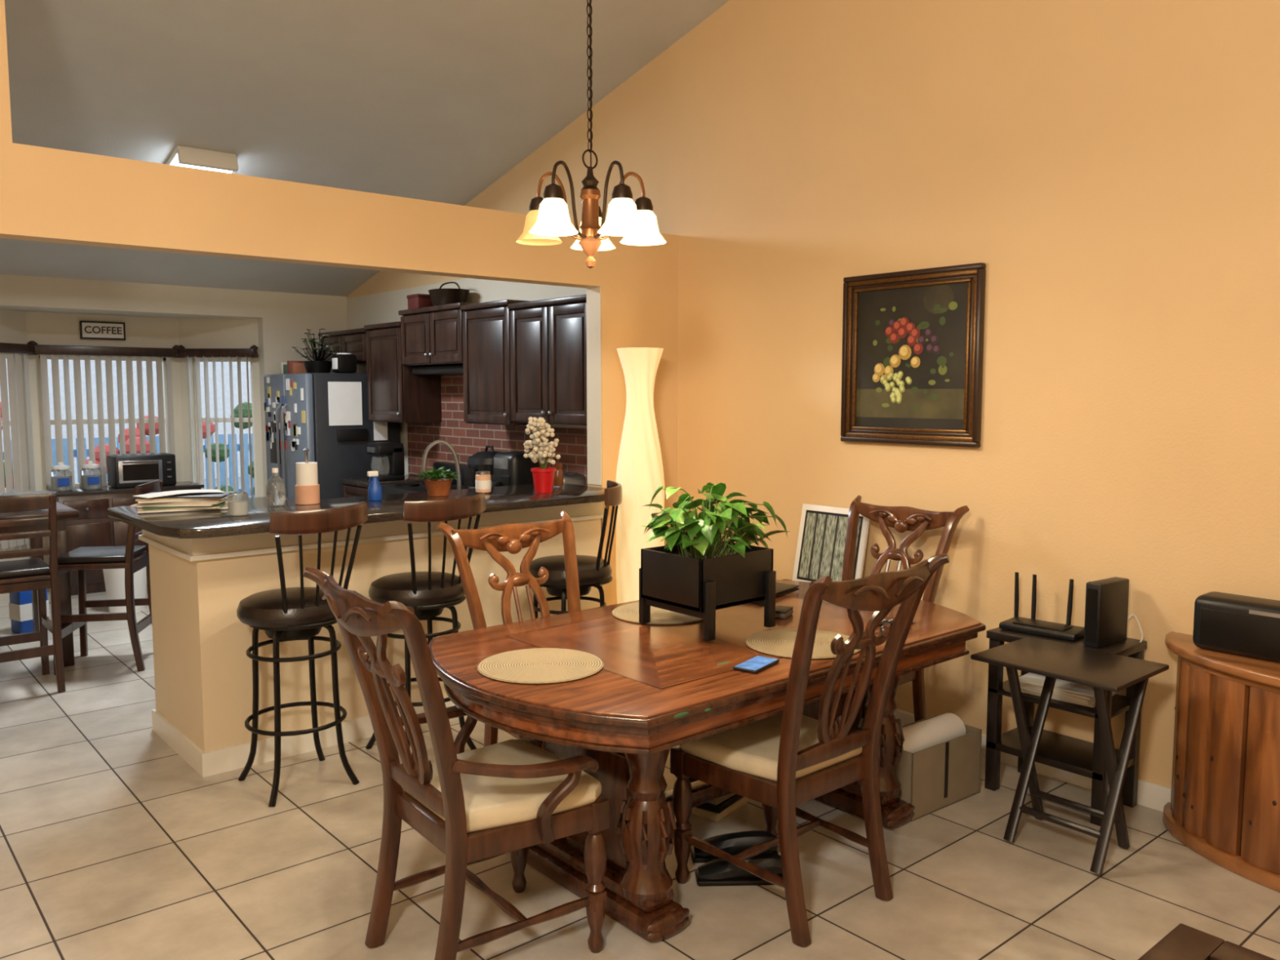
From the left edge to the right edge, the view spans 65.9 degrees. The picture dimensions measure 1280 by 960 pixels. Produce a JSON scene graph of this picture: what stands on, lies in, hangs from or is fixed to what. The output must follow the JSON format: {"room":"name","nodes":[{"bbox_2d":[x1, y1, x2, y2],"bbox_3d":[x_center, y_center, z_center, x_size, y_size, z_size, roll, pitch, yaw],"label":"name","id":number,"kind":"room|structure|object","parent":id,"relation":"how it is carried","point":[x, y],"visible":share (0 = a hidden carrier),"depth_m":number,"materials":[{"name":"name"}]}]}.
{"room":"dining room","nodes":[
{"label":"dining room","id":0,"kind":"room"},
{"bbox_2d":[0,308,31,597],"bbox_3d":[-5.025,-0.203,7.671,0.100,2.240,0.702,1,5,9],"label":"wall","id":1,"kind":"structure","parent":0,"point":[12,322],"depth_m":7.83,"materials":[{"name":"beige paint"}]},
{"bbox_2d":[0,353,25,544],"bbox_3d":[-5.009,-0.244,7.675,0.110,1.480,0.560,1,5,9],"label":"window","id":2,"kind":"structure","parent":1,"relation":"in","point":[6,353],"depth_m":7.90,"materials":[{"name":"white paint"}]},
{"bbox_2d":[0,341,35,549],"bbox_3d":[-4.912,-0.280,7.657,0.086,1.615,0.692,1,5,9],"label":"vertical blinds","id":3,"kind":"object","parent":2,"relation":"attached to","point":[10,348],"visible":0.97,"depth_m":7.73,"materials":[{"name":"white plastic"}]},
{"bbox_2d":[25,311,184,564],"bbox_3d":[-4.519,-0.270,8.419,1.150,2.240,0.100,-4,7,-40],"label":"wall","id":4,"kind":"structure","parent":0,"point":[42,328],"depth_m":8.16,"materials":[{"name":"beige paint"}]},
{"bbox_2d":[79,320,125,340],"bbox_3d":[-4.492,-1.250,8.262,0.340,0.150,0.022,-4,7,-40],"label":"coffee sign","id":5,"kind":"object","parent":4,"relation":"attached to","point":[89,330],"visible":1,"depth_m":8.25,"materials":[{"name":"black wood"}]},
{"bbox_2d":[39,355,169,490],"bbox_3d":[-4.513,-0.483,8.386,1.020,1.130,0.110,-4,7,-40],"label":"window","id":6,"kind":"structure","parent":4,"relation":"in","point":[60,357],"depth_m":8.53,"materials":[{"name":"white paint"}]},
{"bbox_2d":[29,341,178,488],"bbox_3d":[-4.449,-0.513,8.308,1.152,1.265,0.086,-4,7,-40],"label":"vertical blinds","id":7,"kind":"object","parent":6,"relation":"attached to","point":[54,351],"visible":0.84,"depth_m":8.26,"materials":[{"name":"white plastic"}]},
{"bbox_2d":[0,306,248,318],"bbox_3d":[-4.370,-1.420,8.141,2.350,0.100,0.600,-4,7,-40],"label":"ceiling","id":8,"kind":"structure","parent":0,"point":[18,308],"depth_m":8.06,"materials":[{"name":"white paint"}]},
{"bbox_2d":[0,274,347,497],"bbox_3d":[-5.156,-0.334,7.115,6.400,2.600,0.120,-4,7,-40],"label":"wall","id":9,"kind":"structure","parent":0,"point":[284,318],"depth_m":8.32,"materials":[{"name":"beige paint"}]},
{"bbox_2d":[177,318,263,497],"bbox_3d":[-3.698,-0.304,8.800,0.702,2.240,0.100,0,5,0],"label":"wall","id":10,"kind":"structure","parent":0,"point":[193,333],"depth_m":8.67,"materials":[{"name":"beige paint"}]},
{"bbox_2d":[193,357,257,497],"bbox_3d":[-3.679,-0.343,8.782,0.580,1.480,0.110,0,5,0],"label":"window","id":11,"kind":"structure","parent":10,"relation":"in","point":[210,359],"depth_m":8.77,"materials":[{"name":"white paint"}]},
{"bbox_2d":[177,345,258,497],"bbox_3d":[-3.680,-0.371,8.681,0.712,1.615,0.086,0,5,0],"label":"vertical blinds","id":12,"kind":"object","parent":11,"relation":"attached to","point":[197,353],"visible":0.9,"depth_m":8.65,"materials":[{"name":"white plastic"}]},
{"bbox_2d":[0,0,678,605],"bbox_3d":[-2.257,-0.630,3.679,6.400,3.800,0.130,-4,7,-40],"label":"wall header","id":13,"kind":"structure","parent":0,"point":[47,194],"depth_m":4.40,"materials":[{"name":"orange paint"}]},
{"bbox_2d":[0,0,729,296],"bbox_3d":[-1.708,-2.095,2.903,6.800,2.368,12.300,-4,7,-40],"label":"ceiling","id":14,"kind":"structure","parent":0,"point":[433,100],"depth_m":5.46,"materials":[{"name":"beige paint"}]},
{"bbox_2d":[165,145,238,173],"bbox_3d":[-2.786,-1.881,6.169,0.340,0.252,0.638,-4,7,-40],"label":"fluorescent ceiling light","id":15,"kind":"object","parent":14,"relation":"attached to","point":[182,156],"visible":0.41,"depth_m":5.93,"materials":[{"name":"white paint"}]},
{"bbox_2d":[515,0,666,268],"bbox_3d":[-0.164,-1.688,3.282,0.520,1.939,0.511,-4,7,-40],"label":"chandelier","id":16,"kind":"object","parent":14,"relation":"hanging from","point":[548,218],"visible":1,"depth_m":3.33,"materials":[{"name":"white glass"}]},
{"bbox_2d":[0,588,1279,959],"bbox_3d":[-1.708,1.370,3.213,6.600,0.100,12.100,-4,7,-40],"label":"floor","id":17,"kind":"structure","parent":0,"point":[113,846],"depth_m":3.28,"materials":[{"name":"tile"}]},
{"bbox_2d":[8,588,49,633],"bbox_3d":[-4.097,0.864,6.625,0.144,0.300,0.184,3,6,32],"label":"box","id":18,"kind":"object","parent":17,"relation":"on","point":[20,613],"visible":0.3,"depth_m":6.55,"materials":[{"name":"blue cardboard"}]},
{"bbox_2d":[0,493,65,692],"bbox_3d":[-3.380,0.599,5.264,0.460,1.076,0.516,-4,7,-40],"label":"chair","id":19,"kind":"object","parent":17,"relation":"on","point":[33,574],"visible":1,"depth_m":5.21,"materials":[{"name":"brown wood"}]},
{"bbox_2d":[0,502,79,666],"bbox_3d":[-3.947,0.630,5.795,1.020,0.915,0.980,-4,7,-40],"label":"pub table","id":20,"kind":"object","parent":17,"relation":"on","point":[64,513],"visible":0.52,"depth_m":5.73,"materials":[{"name":"brown wood"}]},
{"bbox_2d":[0,490,57,511],"bbox_3d":[-3.538,0.126,5.718,0.290,0.100,0.290,-4,7,-40],"label":"glass bowl","id":21,"kind":"object","parent":20,"relation":"on","point":[29,492],"visible":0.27,"depth_m":5.82,"materials":[{"name":"clear glass"}]},
{"bbox_2d":[52,480,162,675],"bbox_3d":[-3.110,0.550,5.807,0.516,1.076,0.460,-1,5,-10],"label":"chair","id":22,"kind":"object","parent":17,"relation":"on","point":[132,557],"visible":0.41,"depth_m":5.67,"materials":[{"name":"brown wood"}]},
{"bbox_2d":[45,481,204,595],"bbox_3d":[-4.228,0.464,8.182,1.100,0.820,0.417,-4,7,-40],"label":"sideboard","id":23,"kind":"object","parent":17,"relation":"on","point":[93,527],"visible":0.32,"depth_m":7.86,"materials":[{"name":"brown wood"}]},
{"bbox_2d":[50,462,72,491],"bbox_3d":[-4.590,-0.031,7.837,0.150,0.225,0.153,-4,7,-40],"label":"glass canister","id":24,"kind":"object","parent":23,"relation":"on","point":[61,478],"visible":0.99,"depth_m":7.78,"materials":[{"name":"clear glass"}]},
{"bbox_2d":[80,461,102,489],"bbox_3d":[-4.430,-0.043,7.972,0.150,0.225,0.153,-4,7,-40],"label":"glass canister","id":25,"kind":"object","parent":23,"relation":"on","point":[91,473],"visible":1,"depth_m":7.92,"materials":[{"name":"clear glass"}]},
{"bbox_2d":[106,453,176,488],"bbox_3d":[-4.139,-0.082,8.213,0.460,0.260,0.332,-4,7,-40],"label":"toaster oven","id":26,"kind":"object","parent":23,"relation":"on","point":[123,470],"visible":0.98,"depth_m":8.09,"materials":[{"name":"black metal"}]},
{"bbox_2d":[102,566,146,613],"bbox_3d":[-3.777,0.777,7.261,0.320,0.360,0.320,-4,7,-40],"label":"waste bin","id":27,"kind":"object","parent":17,"relation":"on","point":[114,579],"visible":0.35,"depth_m":7.15,"materials":[{"name":"white plastic"}]},
{"bbox_2d":[236,501,368,806],"bbox_3d":[-1.390,0.672,4.005,0.484,1.160,0.454,4,6,35],"label":"bar stool","id":28,"kind":"object","parent":17,"relation":"on","point":[285,614],"visible":0.9,"depth_m":3.87,"materials":[{"name":"black metal"}]},
{"bbox_2d":[263,373,399,501],"bbox_3d":[-2.632,-0.022,8.403,0.850,1.750,0.950,-4,7,-40],"label":"refrigerator","id":29,"kind":"object","parent":17,"relation":"on","point":[324,414],"visible":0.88,"depth_m":7.99,"materials":[{"name":"silver metal"}]},
{"bbox_2d":[279,360,306,373],"bbox_3d":[-2.952,-0.962,8.440,0.140,0.110,0.310,-4,7,-40],"label":"cartons","id":30,"kind":"object","parent":29,"relation":"on","point":[291,366],"visible":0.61,"depth_m":8.34},
{"bbox_2d":[292,328,343,373],"bbox_3d":[-2.664,-1.062,8.142,0.394,0.364,0.394,-4,7,-40],"label":"potted plant","id":31,"kind":"object","parent":29,"relation":"on","point":[318,365],"visible":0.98,"depth_m":8.11,"materials":[{"name":"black plant"}]},
{"bbox_2d":[332,352,356,373],"bbox_3d":[-2.401,-0.949,8.022,0.165,0.160,0.140,-4,7,-40],"label":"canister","id":32,"kind":"object","parent":29,"relation":"on","point":[342,362],"visible":0.99,"depth_m":7.97,"materials":[{"name":"black metal"}]},
{"bbox_2d":[106,483,604,777],"bbox_3d":[-1.244,0.627,4.897,2.290,1.080,1.090,-4,7,-40],"label":"kitchen island","id":33,"kind":"object","parent":17,"relation":"on","point":[202,563],"visible":0.56,"depth_m":4.37,"materials":[{"name":"beige paint"}]},
{"bbox_2d":[130,489,235,513],"bbox_3d":[-2.032,0.089,4.407,0.416,0.076,0.303,-2,5,-18],"label":"paper stack","id":34,"kind":"object","parent":33,"relation":"on","point":[180,500],"visible":0.87,"depth_m":4.32,"materials":[{"name":"white paper"}]},
{"bbox_2d":[227,492,248,515],"bbox_3d":[-1.695,0.101,4.167,0.080,0.095,0.080,-4,7,-40],"label":"jar candle","id":35,"kind":"object","parent":33,"relation":"on","point":[237,502],"visible":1,"depth_m":4.13,"materials":[{"name":"clear glass"}]},
{"bbox_2d":[266,467,285,506],"bbox_3d":[-1.673,0.031,4.536,0.084,0.170,0.084,-4,7,-40],"label":"soap bottle","id":36,"kind":"object","parent":33,"relation":"on","point":[275,486],"visible":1,"depth_m":4.51,"materials":[{"name":"clear glass"}]},
{"bbox_2d":[294,448,319,504],"bbox_3d":[-1.553,-0.021,4.607,0.110,0.260,0.110,-4,7,-40],"label":"paper towel roll","id":37,"kind":"object","parent":33,"relation":"on","point":[307,488],"visible":1,"depth_m":4.57,"materials":[{"name":"white paper"}]},
{"bbox_2d":[367,471,382,500],"bbox_3d":[-1.274,0.027,4.745,0.068,0.140,0.066,-4,7,-40],"label":"spray bottle","id":38,"kind":"object","parent":33,"relation":"on","point":[375,488],"visible":1,"depth_m":4.72,"materials":[{"name":"blue plastic"}]},
{"bbox_2d":[416,465,459,496],"bbox_3d":[-1.021,0.000,4.963,0.229,0.155,0.234,-4,7,-40],"label":"potted plant","id":39,"kind":"object","parent":33,"relation":"on","point":[436,486],"visible":1,"depth_m":4.92,"materials":[{"name":"plant"}]},
{"bbox_2d":[421,440,461,489],"bbox_3d":[-1.054,-0.004,5.337,0.255,0.430,0.060,-2,6,-23],"label":"sink faucet","id":40,"kind":"object","parent":33,"relation":"on","point":[430,446],"visible":0.66,"depth_m":5.31,"materials":[{"name":"silver metal"}]},
{"bbox_2d":[475,471,491,493],"bbox_3d":[-0.812,0.010,5.114,0.081,0.108,0.081,-4,7,-40],"label":"jar candle","id":41,"kind":"object","parent":33,"relation":"on","point":[482,478],"visible":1,"depth_m":5.08,"materials":[{"name":"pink glass"}]},
{"bbox_2d":[523,416,560,493],"bbox_3d":[-0.506,-0.131,5.097,0.179,0.392,0.193,-4,7,-40],"label":"flower pot","id":42,"kind":"object","parent":33,"relation":"on","point":[543,476],"visible":1,"depth_m":5.07,"materials":[{"name":"red ceramic"}]},
{"bbox_2d":[552,462,563,485],"bbox_3d":[-0.456,-0.031,5.481,0.064,0.125,0.064,-4,7,-40],"label":"spice jar","id":43,"kind":"object","parent":33,"relation":"on","point":[558,476],"visible":0.76,"depth_m":5.46,"materials":[{"name":"brown glass"}]},
{"bbox_2d":[340,474,431,497],"bbox_3d":[-1.144,0.530,6.935,0.624,0.910,3.180,-4,7,-40],"label":"base cabinet","id":44,"kind":"object","parent":17,"relation":"on","point":[352,486],"visible":0.09,"depth_m":7.74,"materials":[{"name":"brown wood"}]},
{"bbox_2d":[365,441,404,481],"bbox_3d":[-2.010,-0.148,7.769,0.230,0.290,0.240,-4,7,-40],"label":"coffee maker","id":45,"kind":"object","parent":44,"relation":"on","point":[389,464],"visible":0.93,"depth_m":7.70,"materials":[{"name":"black plastic"}]},
{"bbox_2d":[464,444,502,488],"bbox_3d":[-1.021,-0.069,6.671,0.315,0.328,0.300,-4,7,-40],"label":"pressure cooker","id":46,"kind":"object","parent":44,"relation":"on","point":[480,460],"visible":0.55,"depth_m":6.55,"materials":[{"name":"black metal"}]},
{"bbox_2d":[492,451,545,486],"bbox_3d":[-0.804,-0.029,6.385,0.340,0.300,0.260,-4,7,-40],"label":"air fryer","id":47,"kind":"object","parent":44,"relation":"on","point":[509,468],"visible":0.58,"depth_m":6.28,"materials":[{"name":"black plastic"}]},
{"bbox_2d":[563,471,586,485],"bbox_3d":[-0.481,0.056,5.982,0.200,0.203,0.340,-4,7,-40],"label":"toaster","id":48,"kind":"object","parent":44,"relation":"on","point":[575,478],"visible":0.14,"depth_m":5.88,"materials":[{"name":"silver metal"}]},
{"bbox_2d":[381,462,467,494],"bbox_3d":[-1.528,0.425,7.329,0.652,1.050,0.850,-4,7,-40],"label":"range","id":49,"kind":"object","parent":17,"relation":"on","point":[403,487],"visible":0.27,"depth_m":7.35,"materials":[{"name":"black metal"}]},
{"bbox_2d":[365,493,485,764],"bbox_3d":[-0.962,0.640,4.365,0.478,1.160,0.454,4,6,38],"label":"bar stool","id":50,"kind":"object","parent":17,"relation":"on","point":[428,593],"visible":0.59,"depth_m":4.21,"materials":[{"name":"black metal"}]},
{"bbox_2d":[303,567,609,959],"bbox_3d":[-0.499,0.802,2.778,0.682,1.119,0.644,-4,6,-37],"label":"armchair","id":51,"kind":"object","parent":17,"relation":"on","point":[512,796],"visible":0.97,"depth_m":2.67,"materials":[{"name":"brown wood"}]},
{"bbox_2d":[437,510,581,749],"bbox_3d":[-0.318,0.721,3.685,0.596,1.119,0.682,-4,7,-40],"label":"dining chair","id":52,"kind":"object","parent":17,"relation":"on","point":[511,538],"visible":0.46,"depth_m":3.82,"materials":[{"name":"brown wood"}]},
{"bbox_2d":[528,480,622,618],"bbox_3d":[-0.345,0.598,4.838,0.517,1.160,0.510,0,5,0],"label":"bar stool","id":53,"kind":"object","parent":17,"relation":"on","point":[594,571],"visible":0.59,"depth_m":4.70,"materials":[{"name":"black metal"}]},
{"bbox_2d":[615,347,664,604],"bbox_3d":[0.000,0.213,5.353,0.266,1.838,0.272,0,5,3],"label":"floor lamp","id":54,"kind":"object","parent":17,"relation":"on","point":[639,471],"visible":0.66,"depth_m":5.23,"materials":[{"name":"white fabric"}]},
{"bbox_2d":[428,579,986,942],"bbox_3d":[0.273,0.908,3.548,2.040,0.760,1.143,-4,7,-40],"label":"dining table","id":55,"kind":"object","parent":17,"relation":"on","point":[658,688],"visible":0.73,"depth_m":3.02,"materials":[{"name":"brown wood"}]},
{"bbox_2d":[477,648,604,684],"bbox_3d":[-0.305,0.569,3.037,0.386,0.006,0.386,-4,7,-40],"label":"woven placemat","id":56,"kind":"object","parent":55,"relation":"on","point":[532,665],"visible":1,"depth_m":3.01,"materials":[{"name":"beige wicker"}]},
{"bbox_2d":[612,602,703,624],"bbox_3d":[0.086,0.504,3.763,0.386,0.006,0.386,-4,7,-40],"label":"woven placemat","id":57,"kind":"object","parent":55,"relation":"on","point":[629,612],"visible":0.59,"depth_m":3.69,"materials":[{"name":"beige wicker"}]},
{"bbox_2d":[639,482,787,641],"bbox_3d":[0.251,0.270,3.535,0.537,0.500,0.496,-4,7,-40],"label":"planter","id":58,"kind":"object","parent":55,"relation":"on","point":[709,573],"visible":1,"depth_m":3.44,"materials":[{"name":"black plastic"}]},
{"bbox_2d":[733,655,779,673],"bbox_3d":[0.358,0.567,3.038,0.080,0.010,0.160,3,6,34],"label":"smartphone","id":59,"kind":"object","parent":55,"relation":"on","point":[757,664],"visible":1,"depth_m":3.02,"materials":[{"name":"black plastic"}]},
{"bbox_2d":[775,604,793,618],"bbox_3d":[0.530,0.497,3.720,0.070,0.028,0.100,3,6,26],"label":"wallet","id":60,"kind":"object","parent":55,"relation":"on","point":[781,611],"visible":0.83,"depth_m":3.69,"materials":[{"name":"brown leather"}]},
{"bbox_2d":[775,582,799,597],"bbox_3d":[0.490,0.463,4.133,0.222,0.022,0.320,4,6,38],"label":"laptop","id":61,"kind":"object","parent":55,"relation":"on","point":[781,588],"visible":0.22,"depth_m":4.14,"materials":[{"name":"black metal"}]},
{"bbox_2d":[745,628,861,658],"bbox_3d":[0.546,0.545,3.303,0.386,0.006,0.386,-4,7,-40],"label":"woven placemat","id":62,"kind":"object","parent":55,"relation":"on","point":[777,642],"visible":0.56,"depth_m":3.29,"materials":[{"name":"beige wicker"}]},
{"bbox_2d":[879,619,913,625],"bbox_3d":[0.915,0.515,3.577,0.140,0.018,0.040,0,5,-2],"label":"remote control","id":63,"kind":"object","parent":55,"relation":"on","point":[891,621],"visible":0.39,"depth_m":3.56,"materials":[{"name":"black plastic"}]},
{"bbox_2d":[688,777,747,822],"bbox_3d":[0.291,1.186,3.814,0.184,0.158,0.237,3,6,32],"label":"box","id":64,"kind":"object","parent":17,"relation":"on","point":[715,810],"visible":0.18,"depth_m":3.73,"materials":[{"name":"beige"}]},
{"bbox_2d":[690,830,782,886],"bbox_3d":[0.330,1.264,3.327,0.300,0.091,0.250,0,5,-2],"label":"shoes","id":65,"kind":"object","parent":17,"relation":"on","point":[715,871],"visible":0.74,"depth_m":3.23,"materials":[{"name":"black leather"}]},
{"bbox_2d":[670,553,949,946],"bbox_3d":[0.499,0.774,3.100,0.596,1.119,0.682,-4,7,-40],"label":"dining chair","id":66,"kind":"object","parent":17,"relation":"on","point":[788,759],"visible":0.99,"depth_m":2.99,"materials":[{"name":"brown wood"}]},
{"bbox_2d":[841,495,969,721],"bbox_3d":[0.970,0.667,4.298,0.682,1.119,0.596,-4,7,-40],"label":"dining chair","id":67,"kind":"object","parent":17,"relation":"on","point":[902,518],"visible":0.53,"depth_m":4.39,"materials":[{"name":"brown wood"}]},
{"bbox_2d":[894,715,982,821],"bbox_3d":[1.122,1.128,3.899,0.440,0.260,0.222,-4,6,-37],"label":"cardboard box","id":68,"kind":"object","parent":17,"relation":"on","point":[932,779],"visible":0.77,"depth_m":3.79,"materials":[{"name":"grey cardboard"},{"name":"white paper"}]},
{"bbox_2d":[902,712,965,753],"bbox_3d":[1.109,1.019,3.881,0.390,0.128,0.128,-4,6,-37],"label":"paper roll","id":69,"kind":"object","parent":68,"relation":"in","point":[935,731],"visible":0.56,"depth_m":3.85,"materials":[{"name":"white paper"}]},
{"bbox_2d":[984,626,1146,826],"bbox_3d":[1.663,0.932,3.892,0.315,0.650,0.490,-4,7,-40],"label":"media console","id":70,"kind":"object","parent":17,"relation":"on","point":[1065,753],"visible":0.62,"depth_m":3.83,"materials":[{"name":"black laminate"}]},
{"bbox_2d":[999,572,1091,640],"bbox_3d":[1.602,0.498,3.913,0.310,0.210,0.162,5,7,44],"label":"router","id":71,"kind":"object","parent":70,"relation":"on","point":[1068,632],"visible":0.86,"depth_m":3.91,"materials":[{"name":"black plastic"}]},
{"bbox_2d":[1018,672,1115,707],"bbox_3d":[1.668,0.813,3.879,0.247,0.049,0.319,-4,7,-40],"label":"paper stack","id":72,"kind":"object","parent":70,"relation":"on","point":[1030,683],"visible":0.47,"depth_m":3.80,"materials":[{"name":"white paper"}]},
{"bbox_2d":[1084,577,1143,648],"bbox_3d":[1.792,0.500,3.727,0.238,0.241,0.106,-4,6,-35],"label":"modem","id":73,"kind":"object","parent":70,"relation":"on","point":[1106,606],"visible":1,"depth_m":3.69,"materials":[{"name":"black plastic"}]},
{"bbox_2d":[970,636,1168,875],"bbox_3d":[1.504,0.957,3.500,0.405,0.656,0.520,-4,7,-40],"label":"tray table","id":74,"kind":"object","parent":17,"relation":"on","point":[1102,671],"visible":1,"depth_m":3.42,"materials":[{"name":"black laminate"}]},
{"bbox_2d":[1137,923,1275,959],"bbox_3d":[1.072,1.233,1.656,0.830,0.450,0.650,-4,7,-40],"label":"coffee table","id":75,"kind":"object","parent":17,"relation":"on","point":[1184,942],"visible":1,"depth_m":2.05,"materials":[{"name":"brown wood"}]},
{"bbox_2d":[1162,631,1279,892],"bbox_3d":[2.276,0.975,3.108,0.400,0.705,1.340,-4,7,-40],"label":"sideboard","id":76,"kind":"object","parent":17,"relation":"on","point":[1224,806],"visible":1,"depth_m":3.32,"materials":[{"name":"brown wood"}]},
{"bbox_2d":[1192,591,1279,662],"bbox_3d":[2.128,0.505,3.322,0.154,0.190,0.460,-4,7,-40],"label":"speaker","id":77,"kind":"object","parent":76,"relation":"on","point":[1247,626],"visible":1,"depth_m":3.34},
{"bbox_3d":[0.745,0.855,4.874,0.400,0.630,0.440,-4,7,-40],"label":"side table","id":78,"kind":"object","parent":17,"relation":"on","visible":0},
{"bbox_2d":[791,503,870,582],"bbox_3d":[0.934,0.337,4.851,0.093,0.404,0.410,-4,7,-40],"label":"photo","id":79,"kind":"object","parent":78,"relation":"on","point":[821,540],"visible":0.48,"depth_m":4.87,"materials":[{"name":"white paper"}]},
{"bbox_2d":[346,0,1279,787],"bbox_3d":[0.958,-1.139,4.879,0.100,4.600,11.500,-4,7,-40],"label":"wall","id":80,"kind":"structure","parent":0,"point":[1112,167],"depth_m":4.16,"materials":[{"name":"orange paint"}]},
{"bbox_2d":[318,294,586,425],"bbox_3d":[-1.432,-0.844,7.344,0.374,0.855,3.900,-4,7,-40],"label":"upper cabinet","id":81,"kind":"object","parent":80,"relation":"attached to","point":[521,360],"visible":0.84,"depth_m":6.65,"materials":[{"name":"brown wood"}]},
{"bbox_2d":[406,293,432,309],"bbox_3d":[-1.656,-1.348,7.516,0.170,0.115,0.180,-4,7,-40],"label":"gift box","id":82,"kind":"object","parent":81,"relation":"on","point":[415,300],"visible":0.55,"depth_m":7.44,"materials":[{"name":"red cardboard"}]},
{"bbox_2d":[412,364,462,375],"bbox_3d":[-1.379,-0.817,7.346,0.260,0.060,0.850,-4,7,-40],"label":"range hood","id":83,"kind":"object","parent":81,"relation":"attached to","point":[456,369],"visible":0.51,"depth_m":7.29,"materials":[{"name":"black metal"}]},
{"bbox_2d":[428,281,469,306],"bbox_3d":[-1.416,-1.370,7.324,0.290,0.193,0.348,-4,7,-40],"label":"storage basket","id":84,"kind":"object","parent":81,"relation":"on","point":[440,296],"visible":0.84,"depth_m":7.21,"materials":[{"name":"brown wicker"}]},
{"bbox_2d":[407,374,587,485],"bbox_3d":[-0.909,-0.385,7.054,0.011,0.888,3.180,-4,7,-40],"label":"backsplash","id":85,"kind":"structure","parent":80,"relation":"attached to","point":[467,440],"depth_m":7.57,"materials":[{"name":"brick"}]},
{"bbox_2d":[840,262,986,447],"bbox_3d":[1.224,-0.556,4.505,0.039,0.786,0.730,-4,7,-40],"label":"painting","id":86,"kind":"object","parent":80,"relation":"attached to","point":[912,357],"visible":1,"depth_m":4.48,"materials":[{"name":"paint"}]},
{"bbox_2d":[894,709,1171,812],"bbox_3d":[2.398,1.260,3.311,0.015,0.100,6.730,-4,7,-40],"label":"baseboard","id":87,"kind":"structure","parent":80,"relation":"attached to","point":[1149,794],"depth_m":4.02,"materials":[{"name":"white paint"}]},
{"label":"outside","id":88,"kind":"structure","parent":0,"visible":0},
{"bbox_2d":[4,476,250,497],"bbox_3d":[-14.552,0.103,20.209,28.000,0.100,30.500,-4,7,-40],"label":"ground","id":89,"kind":"structure","parent":88,"point":[239,477],"depth_m":20.15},
{"bbox_2d":[0,358,253,489],"bbox_3d":[-13.684,-1.618,19.809,14.200,3.500,4.800,-4,7,-40],"label":"neighbouring house","id":90,"kind":"structure","parent":89,"relation":"on","point":[218,364],"depth_m":20.06,"materials":[{"name":"white paint"}]},
{"bbox_2d":[0,401,254,497],"bbox_3d":[-6.700,-0.104,11.153,7.555,2.179,1.094,-4,7,-40],"label":"shrub","id":91,"kind":"object","parent":89,"relation":"on","point":[245,409],"visible":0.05,"depth_m":11.98,"materials":[{"name":"green plant"}]},
{"bbox_2d":[2,433,254,497],"bbox_3d":[-8.073,0.133,12.286,9.600,1.250,0.080,-4,7,-40],"label":"fence","id":92,"kind":"object","parent":89,"relation":"on","point":[222,464],"visible":0.11,"depth_m":14.03,"materials":[{"name":"blue wood"}]}
]}

